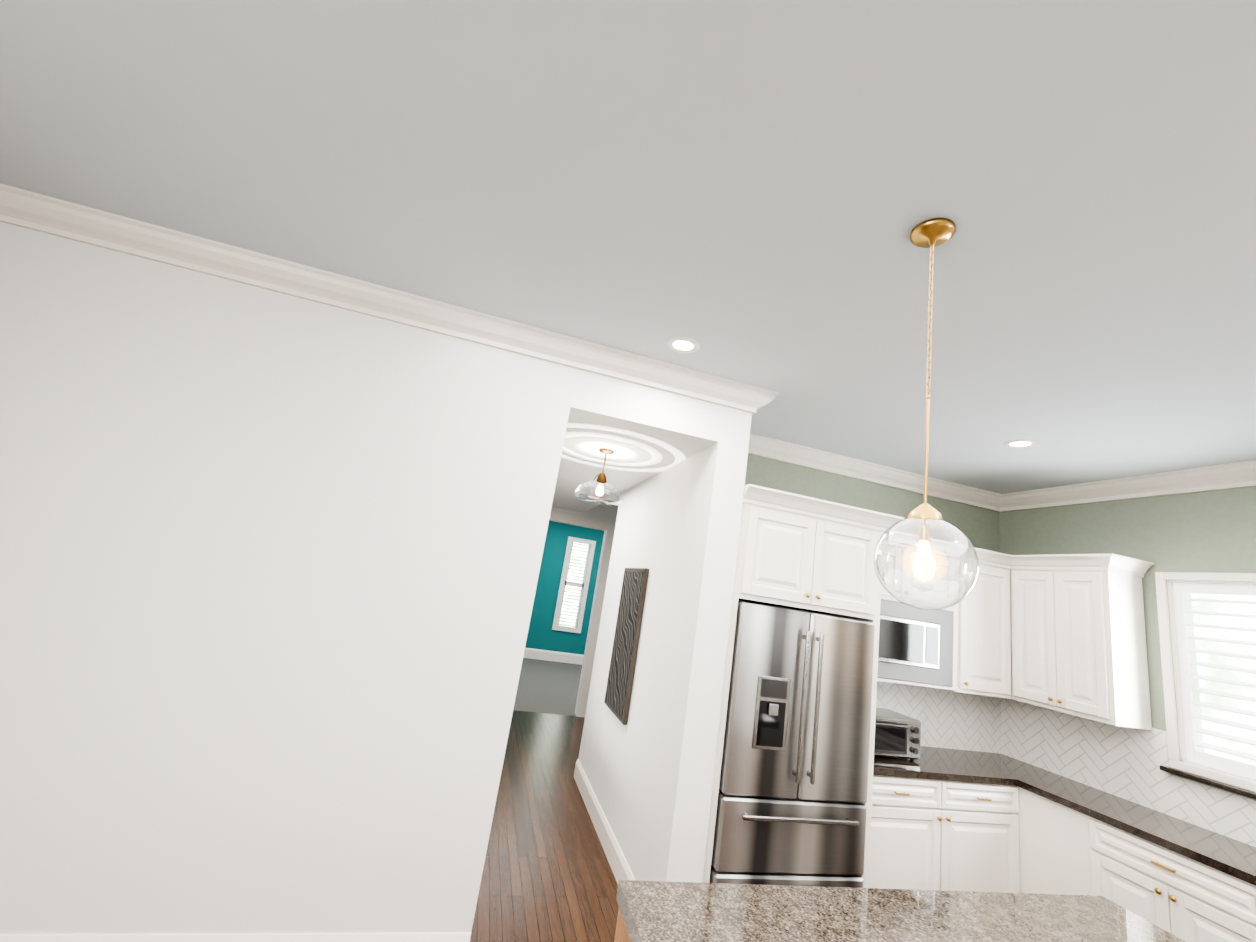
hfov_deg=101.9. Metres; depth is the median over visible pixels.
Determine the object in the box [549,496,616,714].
wall
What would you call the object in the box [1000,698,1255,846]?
backsplash
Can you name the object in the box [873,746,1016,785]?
countertop
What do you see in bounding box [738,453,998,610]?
wall
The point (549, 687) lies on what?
wall
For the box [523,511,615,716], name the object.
molding
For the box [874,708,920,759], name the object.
toaster oven
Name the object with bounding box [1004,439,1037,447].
recessed light
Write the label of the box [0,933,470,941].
baseboard
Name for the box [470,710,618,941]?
floor
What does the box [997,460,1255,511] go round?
crown molding
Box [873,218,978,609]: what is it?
pendant light
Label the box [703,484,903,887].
upper cabinet
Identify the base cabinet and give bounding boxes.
[868,775,955,890]
[952,781,1019,892]
[1017,786,1104,896]
[1101,821,1255,941]
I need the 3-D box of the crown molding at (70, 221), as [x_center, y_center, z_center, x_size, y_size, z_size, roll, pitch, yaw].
[-1.249,-0.865,2.636,4.510,0.128,0.110,12,-13,-13]
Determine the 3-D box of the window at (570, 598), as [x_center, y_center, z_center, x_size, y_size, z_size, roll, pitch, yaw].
[-1.194,2.501,11.269,0.850,2.230,0.170,12,-13,-13]
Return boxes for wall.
[0,222,751,934]
[513,658,581,715]
[525,521,603,654]
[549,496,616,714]
[578,467,671,845]
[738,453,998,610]
[999,486,1255,799]
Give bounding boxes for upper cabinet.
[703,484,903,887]
[881,530,960,613]
[917,546,1011,698]
[1011,553,1151,729]
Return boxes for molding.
[0,183,778,414]
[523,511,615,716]
[748,433,999,510]
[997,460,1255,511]
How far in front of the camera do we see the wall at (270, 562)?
2.34 m
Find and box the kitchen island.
[614,909,630,941]
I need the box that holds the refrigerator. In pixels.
[709,601,874,887]
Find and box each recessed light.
[667,337,699,353]
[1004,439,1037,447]
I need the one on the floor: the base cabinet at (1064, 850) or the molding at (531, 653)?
the base cabinet at (1064, 850)
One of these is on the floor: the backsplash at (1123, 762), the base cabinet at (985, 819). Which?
the base cabinet at (985, 819)
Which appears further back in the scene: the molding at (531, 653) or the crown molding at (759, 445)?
the molding at (531, 653)
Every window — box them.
[552,536,595,632]
[1155,572,1255,798]
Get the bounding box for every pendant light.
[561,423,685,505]
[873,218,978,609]
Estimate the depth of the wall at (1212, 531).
3.42 m
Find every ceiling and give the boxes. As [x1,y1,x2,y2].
[0,0,1255,493]
[552,428,695,511]
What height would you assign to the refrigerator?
1.765 m
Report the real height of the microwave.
0.538 m
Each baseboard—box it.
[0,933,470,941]
[574,759,634,883]
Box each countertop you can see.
[616,880,1185,941]
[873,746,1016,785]
[941,748,1255,885]
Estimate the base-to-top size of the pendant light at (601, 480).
0.380 m
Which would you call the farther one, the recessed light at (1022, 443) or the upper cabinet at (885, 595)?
the upper cabinet at (885, 595)
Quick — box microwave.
[877,599,953,686]
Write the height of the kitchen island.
0.874 m
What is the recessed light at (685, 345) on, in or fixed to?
in the ceiling at (752, 192)
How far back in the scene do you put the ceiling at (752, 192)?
1.66 m
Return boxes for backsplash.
[876,680,999,752]
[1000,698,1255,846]
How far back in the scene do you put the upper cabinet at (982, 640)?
3.85 m
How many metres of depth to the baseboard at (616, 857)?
3.60 m
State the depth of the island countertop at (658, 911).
1.54 m
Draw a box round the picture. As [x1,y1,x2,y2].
[604,568,648,724]
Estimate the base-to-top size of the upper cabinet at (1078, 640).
1.070 m
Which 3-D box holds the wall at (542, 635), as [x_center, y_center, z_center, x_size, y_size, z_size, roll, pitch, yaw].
[-2.031,2.437,11.069,9.000,3.050,0.150,12,-13,-13]
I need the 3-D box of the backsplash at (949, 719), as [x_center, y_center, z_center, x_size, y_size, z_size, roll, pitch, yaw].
[2.153,1.906,3.971,1.860,0.650,0.011,12,-13,-13]
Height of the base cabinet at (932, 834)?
0.880 m
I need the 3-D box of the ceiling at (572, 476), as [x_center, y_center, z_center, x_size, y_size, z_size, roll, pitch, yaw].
[-2.271,-0.257,4.813,4.600,0.060,4.130,12,-13,-13]
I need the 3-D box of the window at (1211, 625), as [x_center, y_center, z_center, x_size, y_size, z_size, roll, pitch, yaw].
[3.615,1.220,3.013,0.290,1.700,1.130,12,-13,-13]
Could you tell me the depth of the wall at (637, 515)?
4.14 m
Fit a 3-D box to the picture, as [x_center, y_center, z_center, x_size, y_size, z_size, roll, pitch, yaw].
[-0.018,1.317,4.008,0.037,1.100,0.600,12,-13,-13]
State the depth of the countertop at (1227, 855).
2.96 m

